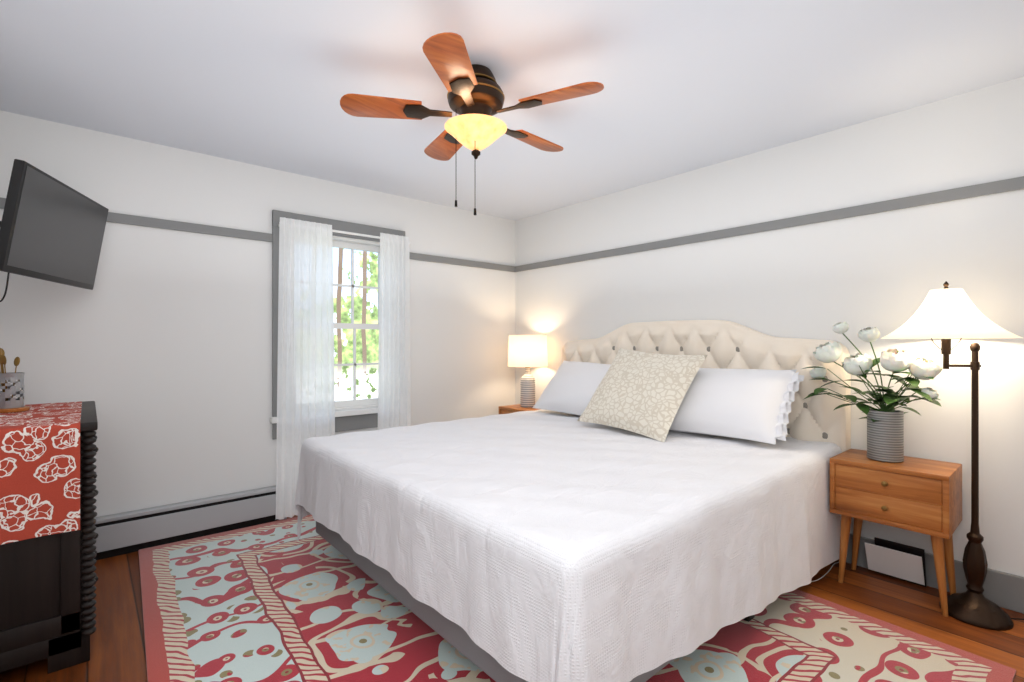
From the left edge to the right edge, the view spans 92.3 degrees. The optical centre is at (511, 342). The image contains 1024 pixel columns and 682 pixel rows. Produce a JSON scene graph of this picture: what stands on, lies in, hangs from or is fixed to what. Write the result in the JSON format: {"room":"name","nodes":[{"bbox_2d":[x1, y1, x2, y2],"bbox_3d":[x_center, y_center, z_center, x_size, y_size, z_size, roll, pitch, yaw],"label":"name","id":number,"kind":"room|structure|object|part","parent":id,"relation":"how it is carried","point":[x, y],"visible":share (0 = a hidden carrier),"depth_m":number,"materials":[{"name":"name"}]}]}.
{"room":"bedroom","nodes":[
{"label":"bedroom","id":0,"kind":"room"},
{"bbox_2d":[0,110,514,517],"bbox_3d":[-1.429,0.010,3.663,4.044,2.400,0.160,0,0,-41],"label":"wall","id":1,"kind":"structure","parent":0,"point":[155,344],"depth_m":3.08,"materials":[{"name":"white paint"}]},
{"bbox_2d":[93,485,286,559],"bbox_3d":[-2.155,1.097,2.883,1.563,0.226,0.070,0,0,-41],"label":"baseboard heater","id":2,"kind":"object","parent":1,"relation":"attached to","point":[127,532],"visible":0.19,"depth_m":2.98,"materials":[{"name":"grey metal"}]},
{"bbox_2d":[270,210,404,439],"bbox_3d":[-1.299,-0.120,3.740,1.035,1.570,0.215,0,0,-41],"label":"window","id":3,"kind":"structure","parent":1,"relation":"in","point":[354,419],"depth_m":3.75,"materials":[{"name":"grey wood"}]},
{"bbox_2d":[278,222,410,243],"bbox_3d":[-1.212,-0.802,3.654,0.990,0.026,0.097,0,0,-41],"label":"curtain rod","id":4,"kind":"object","parent":3,"relation":"attached to","point":[357,234],"visible":0.29,"depth_m":3.65,"materials":[{"name":"white paint"}]},
{"bbox_2d":[276,217,334,519],"bbox_3d":[-1.415,0.172,3.392,0.396,2.015,0.042,0,0,-41],"label":"curtain","id":5,"kind":"object","parent":4,"relation":"hanging from","point":[305,392],"visible":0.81,"depth_m":3.37,"materials":[{"name":"white fabric"}]},
{"bbox_2d":[378,233,410,429],"bbox_3d":[-0.912,0.172,3.825,0.272,2.015,0.043,0,0,-41],"label":"curtain","id":6,"kind":"object","parent":4,"relation":"hanging from","point":[394,385],"visible":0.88,"depth_m":3.83,"materials":[{"name":"white fabric"}]},
{"bbox_2d":[0,515,1023,681],"bbox_3d":[-0.045,1.260,2.060,4.044,0.100,4.397,0,0,-41],"label":"floor","id":7,"kind":"structure","parent":0,"point":[117,647],"depth_m":2.14,"materials":[{"name":"brown wood"}]},
{"bbox_2d":[0,401,98,673],"bbox_3d":[-2.067,0.754,2.020,0.561,0.912,0.931,0,0,-41],"label":"dresser","id":8,"kind":"object","parent":7,"relation":"on","point":[49,578],"visible":1,"depth_m":1.79,"materials":[{"name":"brown wood"}]},
{"bbox_2d":[0,348,29,412],"bbox_3d":[-2.166,0.158,2.119,0.128,0.278,0.128,0,0,-41],"label":"cup","id":9,"kind":"object","parent":8,"relation":"on","point":[9,403],"visible":1,"depth_m":2.10,"materials":[{"name":"grey ceramic"}]},
{"bbox_2d":[499,404,539,413],"bbox_3d":[0.149,0.893,4.349,0.360,0.636,0.450,0,0,-41],"label":"nightstand","id":10,"kind":"object","parent":7,"relation":"on","point":[507,409],"visible":0.1,"depth_m":4.33,"materials":[{"name":"brown wood"}]},
{"bbox_2d":[508,335,547,407],"bbox_3d":[0.141,0.256,4.382,0.356,0.635,0.356,0,0,-41],"label":"table lamp","id":11,"kind":"object","parent":10,"relation":"on","point":[527,352],"visible":0.96,"depth_m":4.26,"materials":[{"name":"fabric"}]},
{"bbox_3d":[0.141,0.076,4.382,0.356,0.275,0.356,0,0,-41],"label":"lamp shade","id":12,"kind":"part","parent":11,"relation":"part of","materials":[{"name":"beige fabric"}]},
{"bbox_2d":[295,320,850,681],"bbox_3d":[0.304,0.530,2.744,2.289,1.360,2.176,0,0,-41],"label":"bed","id":13,"kind":"object","parent":7,"relation":"on","point":[639,502],"visible":1,"depth_m":2.00,"materials":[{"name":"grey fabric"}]},
{"bbox_2d":[138,514,1015,681],"bbox_3d":[-0.156,1.204,2.323,2.500,0.012,3.300,0,0,-38],"label":"rug","id":14,"kind":"object","parent":7,"relation":"on","point":[276,601],"visible":0.54,"depth_m":2.01,"materials":[{"name":"fabric"}]},
{"bbox_2d":[811,562,838,581],"bbox_3d":[1.540,1.145,2.574,0.599,0.111,0.179,0,0,-41],"label":"cord","id":15,"kind":"object","parent":7,"relation":"on","point":[826,573],"visible":0.44,"depth_m":2.54,"materials":[{"name":"white plastic"}]},
{"bbox_2d":[830,449,961,616],"bbox_3d":[1.848,0.893,2.381,0.360,0.636,0.450,0,0,-41],"label":"nightstand","id":16,"kind":"object","parent":7,"relation":"on","point":[920,495],"visible":0.98,"depth_m":2.27,"materials":[{"name":"brown wood"}]},
{"bbox_2d":[802,321,942,462],"bbox_3d":[1.766,0.234,2.448,0.238,0.680,0.574,0,0,-41],"label":"potted plant","id":17,"kind":"object","parent":16,"relation":"on","point":[885,432],"visible":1,"depth_m":2.37,"materials":[{"name":"green"}]},
{"bbox_2d":[881,281,1023,630],"bbox_3d":[2.105,0.468,2.021,0.482,1.484,0.969,0,0,-41],"label":"floor lamp","id":18,"kind":"object","parent":7,"relation":"on","point":[945,314],"visible":1,"depth_m":2.15,"materials":[{"name":"brown metal"}]},
{"bbox_3d":[1.946,-0.126,2.205,0.482,0.218,0.482,0,0,-41],"label":"lamp shade","id":19,"kind":"part","parent":18,"relation":"part of","materials":[{"name":"beige fabric"}]},
{"bbox_3d":[2.370,1.184,1.967,0.105,0.045,0.541,0,0,-41],"label":"cord","id":20,"kind":"part","parent":18,"relation":"part of","materials":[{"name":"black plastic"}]},
{"bbox_2d":[0,0,1023,220],"bbox_3d":[-0.045,-1.240,2.060,4.044,0.100,4.397,0,0,-41],"label":"ceiling","id":21,"kind":"structure","parent":0,"point":[690,85],"depth_m":2.19,"materials":[{"name":"white paint"}]},
{"bbox_2d":[340,32,603,214],"bbox_3d":[-0.142,-0.869,2.207,1.077,0.640,1.097,0,0,-41],"label":"fan","id":22,"kind":"object","parent":21,"relation":"hanging from","point":[475,96],"visible":1,"depth_m":2.08,"materials":[{"name":"brown wood"}]},
{"bbox_3d":[-0.159,-0.869,2.174,0.254,0.640,0.254,0,0,-41],"label":"motor","id":23,"kind":"part","parent":22,"relation":"part of","materials":[{"name":"brown metal"}]},
{"bbox_3d":[-0.159,-0.897,2.174,0.276,0.098,0.276,0,0,-41],"label":"lamp shade","id":24,"kind":"part","parent":22,"relation":"part of","materials":[{"name":"yellow glass"}]},
{"bbox_2d":[515,77,1023,576],"bbox_3d":[1.425,0.010,3.329,0.160,2.400,4.397,0,0,-41],"label":"wall","id":25,"kind":"structure","parent":0,"point":[885,273],"depth_m":2.67,"materials":[{"name":"white paint"}]},
{"bbox_3d":[-1.515,0.010,0.791,0.160,2.400,4.397,0,0,-41],"label":"wall","id":26,"kind":"structure","parent":0,"visible":0},
{"bbox_2d":[0,159,108,301],"bbox_3d":[-2.155,-0.431,2.142,0.634,0.551,0.717,0,0,-41],"label":"tv","id":27,"kind":"object","parent":26,"relation":"attached to","point":[52,229],"visible":1,"depth_m":2.11,"materials":[{"name":"black plastic"}]},
{"label":"outside","id":28,"kind":"structure","parent":0,"visible":0},
{"bbox_2d":[333,247,378,400],"bbox_3d":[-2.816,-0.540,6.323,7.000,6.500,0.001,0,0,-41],"label":"window panes","id":29,"kind":"structure","parent":28,"point":[347,338],"depth_m":6.89,"materials":[{"name":"clear glass"}]},
{"bbox_3d":[1.339,0.010,0.456,4.044,2.400,0.160,0,0,-41],"label":"wall","id":30,"kind":"structure","parent":0,"visible":0},
{"bbox_2d":[0,197,272,241],"bbox_3d":[-2.209,-0.713,2.872,1.508,0.055,0.017,0,0,-41],"label":"rail","id":31,"kind":"object","parent":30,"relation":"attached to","point":[112,217],"depth_m":3.02,"materials":[{"name":"grey wood"}]},
{"bbox_2d":[409,252,515,271],"bbox_3d":[-0.433,-0.713,4.406,1.177,0.055,0.017,0,0,-41],"label":"rail","id":32,"kind":"object","parent":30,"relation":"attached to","point":[414,256],"depth_m":4.37,"materials":[{"name":"grey wood"}]},
{"bbox_2d":[516,176,1023,271],"bbox_3d":[1.358,-0.713,3.270,0.017,0.055,4.076,0,0,-41],"label":"rail","id":33,"kind":"object","parent":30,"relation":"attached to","point":[999,186],"depth_m":2.82,"materials":[{"name":"grey wood"}]},
{"bbox_2d":[838,534,1023,613],"bbox_3d":[1.357,1.130,3.269,0.019,0.160,4.076,0,0,-41],"label":"baseboard","id":34,"kind":"structure","parent":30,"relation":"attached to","point":[1004,590],"depth_m":2.27,"materials":[{"name":"grey wood"}]},
{"bbox_2d":[865,537,926,586],"bbox_3d":[1.932,1.105,2.483,0.085,0.196,0.235,0,0,-41],"label":"vent","id":35,"kind":"object","parent":34,"relation":"attached to","point":[897,560],"visible":1,"depth_m":2.47,"materials":[{"name":"white metal"}]}
]}

